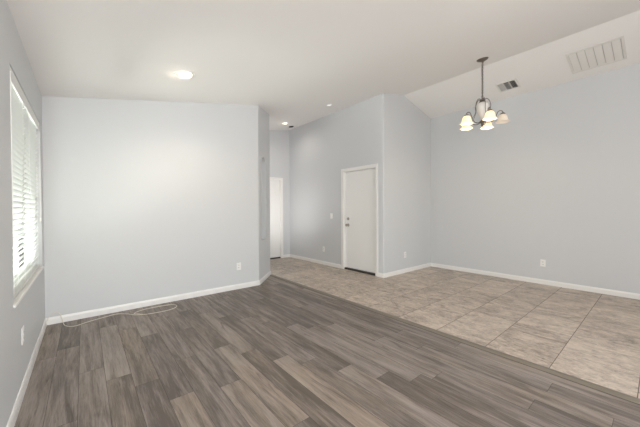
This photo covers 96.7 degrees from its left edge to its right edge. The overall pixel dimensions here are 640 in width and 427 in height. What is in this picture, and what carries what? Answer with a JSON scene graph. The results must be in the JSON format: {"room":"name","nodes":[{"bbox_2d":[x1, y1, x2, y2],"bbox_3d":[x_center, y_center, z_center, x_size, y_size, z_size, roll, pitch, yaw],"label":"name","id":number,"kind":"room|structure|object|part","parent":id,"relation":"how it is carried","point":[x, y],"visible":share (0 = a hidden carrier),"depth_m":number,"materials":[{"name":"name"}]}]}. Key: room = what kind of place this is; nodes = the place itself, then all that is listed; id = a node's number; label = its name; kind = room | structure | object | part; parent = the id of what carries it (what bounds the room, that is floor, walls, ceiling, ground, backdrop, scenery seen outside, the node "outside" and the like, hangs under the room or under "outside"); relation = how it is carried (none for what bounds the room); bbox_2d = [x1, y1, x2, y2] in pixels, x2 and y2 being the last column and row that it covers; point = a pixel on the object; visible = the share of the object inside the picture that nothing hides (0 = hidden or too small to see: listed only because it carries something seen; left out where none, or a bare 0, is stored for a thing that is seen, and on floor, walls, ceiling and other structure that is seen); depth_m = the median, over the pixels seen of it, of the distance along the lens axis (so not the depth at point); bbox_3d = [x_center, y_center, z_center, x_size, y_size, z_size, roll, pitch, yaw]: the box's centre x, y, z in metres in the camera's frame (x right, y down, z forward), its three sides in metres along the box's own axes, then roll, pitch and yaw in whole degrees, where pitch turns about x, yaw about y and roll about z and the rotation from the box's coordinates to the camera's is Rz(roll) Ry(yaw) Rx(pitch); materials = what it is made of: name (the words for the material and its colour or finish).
{"room":"empty living room","nodes":[
{"label":"empty living room","id":0,"kind":"room"},
{"bbox_2d":[0,0,44,426],"bbox_3d":[-0.859,-0.001,0.396,0.140,2.499,7.185,-1,1,-40],"label":"wall","id":1,"kind":"structure","parent":0,"point":[15,357],"depth_m":1.72,"materials":[{"name":"white paint"}]},
{"bbox_2d":[13,164,30,285],"bbox_3d":[-2.462,-0.179,2.273,0.042,1.490,1.555,-1,1,-40],"label":"window","id":2,"kind":"structure","parent":1,"relation":"in","point":[22,248],"depth_m":2.55,"materials":[{"name":"white glass"}]},
{"bbox_2d":[10,67,28,298],"bbox_3d":[-2.154,-0.184,2.019,0.062,1.469,0.760,-1,1,-40],"label":"window blind","id":3,"kind":"object","parent":2,"relation":"attached to","point":[18,100],"visible":0.66,"depth_m":2.08,"materials":[{"name":"white plastic"}]},
{"bbox_3d":[-2.154,0.540,2.026,0.042,0.020,0.760,-1,1,-40],"label":"rail","id":4,"kind":"part","parent":3,"relation":"part of","materials":[{"name":"white plastic"}]},
{"bbox_3d":[-2.309,-0.167,2.197,0.040,1.403,0.002,-1,1,-40],"label":"ladder cord","id":5,"kind":"part","parent":3,"relation":"part of","materials":[{"name":"white fabric"}]},
{"bbox_3d":[-2.706,-0.182,2.566,0.004,1.340,0.642,-1,1,-40],"label":"glass pane","id":6,"kind":"part","parent":2,"relation":"part of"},
{"bbox_3d":[-2.706,-0.182,2.566,0.024,1.400,0.702,-1,1,-40],"label":"sash","id":7,"kind":"part","parent":2,"relation":"part of","materials":[{"name":"white plastic"}]},
{"bbox_2d":[21,325,23,344],"bbox_3d":[-2.060,0.843,1.976,0.008,0.116,0.072,-1,1,-40],"label":"wall outlet","id":8,"kind":"object","parent":1,"relation":"attached to","point":[22,328],"visible":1,"depth_m":1.95,"materials":[{"name":"white plastic"}]},
{"bbox_2d":[6,318,46,426],"bbox_3d":[-0.791,1.208,0.455,0.013,0.078,6.891,-1,1,-40],"label":"baseboard","id":9,"kind":"structure","parent":1,"relation":"attached to","point":[12,420],"depth_m":1.99,"materials":[{"name":"white paint"}]},
{"bbox_2d":[13,266,43,307],"bbox_3d":[-2.410,0.564,2.330,0.097,0.018,1.605,-1,1,-40],"label":"trim","id":10,"kind":"structure","parent":1,"relation":"attached to","point":[18,298],"depth_m":2.15,"materials":[{"name":"white paint"}]},
{"bbox_2d":[22,102,41,279],"bbox_3d":[-2.653,-0.190,2.624,0.065,1.469,0.760,-1,1,-40],"label":"window blind","id":11,"kind":"object","parent":1,"relation":"attached to","point":[31,124],"visible":0.84,"depth_m":2.57,"materials":[{"name":"white plastic"}]},
{"bbox_3d":[-2.509,-0.169,2.437,0.040,1.403,0.002,-1,1,-40],"label":"ladder cord","id":12,"kind":"part","parent":11,"relation":"part of","materials":[{"name":"white fabric"}]},
{"bbox_3d":[-2.654,0.534,2.629,0.042,0.020,0.760,-1,1,-40],"label":"rail","id":13,"kind":"part","parent":11,"relation":"part of","materials":[{"name":"white plastic"}]},
{"bbox_3d":[-2.809,-0.173,2.800,0.040,1.403,0.002,-1,1,-40],"label":"ladder cord","id":14,"kind":"part","parent":11,"relation":"part of","materials":[{"name":"white fabric"}]},
{"bbox_3d":[-2.852,-0.375,2.899,0.016,0.915,0.015,-1,1,-40],"label":"lift cord","id":15,"kind":"part","parent":11,"relation":"part of","materials":[{"name":"white fabric"}]},
{"bbox_2d":[42,96,258,317],"bbox_3d":[-2.064,-0.287,3.970,2.572,2.991,0.140,-1,1,-40],"label":"wall","id":16,"kind":"structure","parent":0,"point":[143,200],"depth_m":3.69,"materials":[{"name":"white paint"}]},
{"bbox_2d":[46,280,259,324],"bbox_3d":[-2.006,1.169,3.932,2.580,0.078,0.013,-1,1,-40],"label":"baseboard","id":17,"kind":"structure","parent":16,"relation":"attached to","point":[96,312],"depth_m":3.69,"materials":[{"name":"white paint"}]},
{"bbox_2d":[258,106,269,279],"bbox_3d":[-1.105,-0.357,5.136,0.275,3.093,0.771,0,1,8],"label":"wall","id":18,"kind":"structure","parent":0,"point":[263,116],"depth_m":5.19,"materials":[{"name":"white paint"}]},
{"bbox_2d":[259,271,270,283],"bbox_3d":[-0.982,1.150,5.162,0.046,0.078,0.806,0,1,2],"label":"baseboard","id":19,"kind":"structure","parent":18,"relation":"attached to","point":[268,274],"depth_m":5.08,"materials":[{"name":"white paint"}]},
{"bbox_2d":[269,130,289,254],"bbox_3d":[-1.409,-0.533,7.164,1.727,3.396,0.140,-1,1,-40],"label":"wall","id":20,"kind":"structure","parent":0,"point":[279,139],"depth_m":7.46,"materials":[{"name":"white paint"}]},
{"bbox_2d":[270,177,282,258],"bbox_3d":[-1.361,0.121,7.192,0.924,2.087,0.168,-1,1,-40],"label":"door","id":21,"kind":"structure","parent":20,"relation":"in","point":[276,184],"depth_m":7.37,"materials":[{"name":"white paint"}]},
{"bbox_3d":[-1.222,-0.607,7.279,0.242,0.300,0.012,-1,1,-40],"label":"raised panel","id":22,"kind":"part","parent":21,"relation":"part of","materials":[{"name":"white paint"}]},
{"bbox_3d":[-1.220,-0.017,7.287,0.242,0.680,0.012,-1,1,-40],"label":"raised panel","id":23,"kind":"part","parent":21,"relation":"part of","materials":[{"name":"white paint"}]},
{"bbox_3d":[-1.217,0.723,7.296,0.242,0.560,0.012,-1,1,-40],"label":"raised panel","id":24,"kind":"part","parent":21,"relation":"part of","materials":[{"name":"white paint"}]},
{"bbox_2d":[7,0,639,130],"bbox_3d":[0.926,-1.851,3.184,6.487,1.177,9.228,-1,1,-40],"label":"ceiling","id":25,"kind":"structure","parent":0,"point":[290,59],"depth_m":2.98,"materials":[{"name":"white paint"}]},
{"bbox_2d":[174,71,195,78],"bbox_3d":[-1.468,-1.534,3.101,0.225,0.100,0.228,-1,1,-35],"label":"recessed light","id":26,"kind":"object","parent":25,"relation":"in","point":[180,74],"visible":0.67,"depth_m":3.11,"materials":[{"name":"white"}]},
{"bbox_2d":[459,57,509,130],"bbox_3d":[2.343,-1.742,4.112,0.651,0.981,0.645,-1,1,-40],"label":"chandelier","id":27,"kind":"object","parent":25,"relation":"hanging from","point":[486,114],"visible":1,"depth_m":4.06,"materials":[{"name":"white glass"}]},
{"bbox_3d":[2.090,-1.334,4.059,0.186,0.109,0.172,-1,1,-40],"label":"lamp shade","id":28,"kind":"part","parent":27,"relation":"part of","materials":[{"name":"white glass"}]},
{"bbox_3d":[2.222,-1.338,4.322,0.186,0.109,0.172,-1,1,-40],"label":"lamp shade","id":29,"kind":"part","parent":27,"relation":"part of","materials":[{"name":"white glass"}]},
{"bbox_3d":[2.201,-1.472,4.076,0.241,0.355,0.012,0,1,-9],"label":"arm","id":30,"kind":"part","parent":27,"relation":"part of","materials":[{"name":"grey metal"}]},
{"bbox_3d":[2.334,-1.925,4.093,0.025,0.527,0.021,0,1,5],"label":"chain","id":31,"kind":"part","parent":27,"relation":"part of","materials":[{"name":"grey metal"}]},
{"bbox_3d":[2.512,-1.338,4.278,0.186,0.109,0.172,-1,1,-40],"label":"lamp shade","id":32,"kind":"part","parent":27,"relation":"part of","materials":[{"name":"white glass"}]},
{"bbox_3d":[2.299,-1.332,3.853,0.186,0.109,0.172,-1,1,-40],"label":"lamp shade","id":33,"kind":"part","parent":27,"relation":"part of","materials":[{"name":"white glass"}]},
{"bbox_3d":[2.560,-1.335,3.988,0.186,0.109,0.172,-1,1,-40],"label":"lamp shade","id":34,"kind":"part","parent":27,"relation":"part of","materials":[{"name":"white glass"}]},
{"bbox_2d":[495,78,520,92],"bbox_3d":[3.154,-2.145,4.783,0.263,0.072,0.300,-1,1,-40],"label":"ceiling vent","id":35,"kind":"object","parent":25,"relation":"in","point":[511,84],"visible":1,"depth_m":4.78,"materials":[{"name":"white metal"}]},
{"bbox_2d":[565,36,626,73],"bbox_3d":[3.786,-2.153,3.911,0.487,0.126,0.560,-1,1,-40],"label":"ceiling vent","id":36,"kind":"object","parent":25,"relation":"in","point":[614,50],"visible":1,"depth_m":3.89,"materials":[{"name":"white metal"}]},
{"bbox_2d":[14,276,639,426],"bbox_3d":[0.112,1.253,1.699,3.190,0.050,7.655,-1,1,-40],"label":"floor","id":37,"kind":"structure","parent":0,"point":[275,352],"depth_m":2.15,"materials":[{"name":"wood"}]},
{"bbox_2d":[47,304,176,326],"bbox_3d":[-2.390,1.152,3.367,1.263,0.131,0.252,-1,1,-34],"label":"cable","id":38,"kind":"object","parent":37,"relation":"on","point":[169,304],"visible":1,"depth_m":3.40,"materials":[{"name":"beige plastic"}]},
{"bbox_2d":[270,275,639,404],"bbox_3d":[1.424,1.206,2.620,0.078,0.010,7.400,-1,1,-40],"label":"trim","id":39,"kind":"structure","parent":37,"relation":"on","point":[531,364],"depth_m":2.46,"materials":[{"name":"brown"}]},
{"bbox_2d":[289,93,387,273],"bbox_3d":[0.229,-0.530,6.431,0.140,3.396,3.079,-1,1,-40],"label":"wall","id":40,"kind":"structure","parent":0,"point":[356,135],"depth_m":6.30,"materials":[{"name":"white paint"}]},
{"bbox_2d":[290,254,340,267],"bbox_3d":[-0.174,1.126,6.826,0.013,0.078,1.980,-1,1,-40],"label":"baseboard","id":41,"kind":"structure","parent":40,"relation":"attached to","point":[291,255],"depth_m":6.71,"materials":[{"name":"white paint"}]},
{"bbox_2d":[341,163,377,276],"bbox_3d":[0.819,0.121,5.717,0.156,2.107,0.979,-1,1,-40],"label":"door","id":42,"kind":"structure","parent":40,"relation":"in","point":[359,185],"depth_m":5.73,"materials":[{"name":"white paint"}]},
{"bbox_2d":[378,273,384,277],"bbox_3d":[1.137,1.140,5.268,0.043,0.078,0.131,-1,1,-40],"label":"baseboard","id":43,"kind":"structure","parent":40,"relation":"attached to","point":[381,275],"depth_m":5.24,"materials":[{"name":"white paint"}]},
{"bbox_2d":[388,94,430,271],"bbox_3d":[1.803,-0.576,5.826,1.513,3.490,0.140,-1,1,-40],"label":"wall","id":44,"kind":"structure","parent":0,"point":[409,128],"depth_m":5.71,"materials":[{"name":"white paint"}]},
{"bbox_2d":[385,263,430,277],"bbox_3d":[1.811,1.131,5.750,1.610,0.078,0.013,-1,1,-40],"label":"baseboard","id":45,"kind":"structure","parent":44,"relation":"attached to","point":[405,270],"depth_m":5.67,"materials":[{"name":"white paint"}]},
{"bbox_2d":[270,257,639,398],"bbox_3d":[2.134,1.213,4.280,3.217,0.050,9.048,-1,1,-40],"label":"floor tile","id":46,"kind":"structure","parent":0,"point":[592,337],"depth_m":3.47,"materials":[{"name":"tile"}]},
{"bbox_2d":[431,63,639,293],"bbox_3d":[4.357,-0.440,4.042,0.140,3.243,6.149,-1,1,-40],"label":"wall","id":47,"kind":"structure","parent":0,"point":[557,183],"depth_m":4.66,"materials":[{"name":"white paint"}]},
{"bbox_2d":[431,263,639,299],"bbox_3d":[4.304,1.144,4.014,0.013,0.078,5.868,-1,1,-40],"label":"baseboard","id":48,"kind":"structure","parent":47,"relation":"attached to","point":[501,275],"depth_m":4.68,"materials":[{"name":"white paint"}]},
{"bbox_2d":[540,259,545,266],"bbox_3d":[3.707,0.824,4.734,0.008,0.116,0.072,-1,1,-40],"label":"wall outlet","id":49,"kind":"object","parent":47,"relation":"attached to","point":[542,262],"visible":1,"depth_m":4.73,"materials":[{"name":"white plastic"}]}
]}

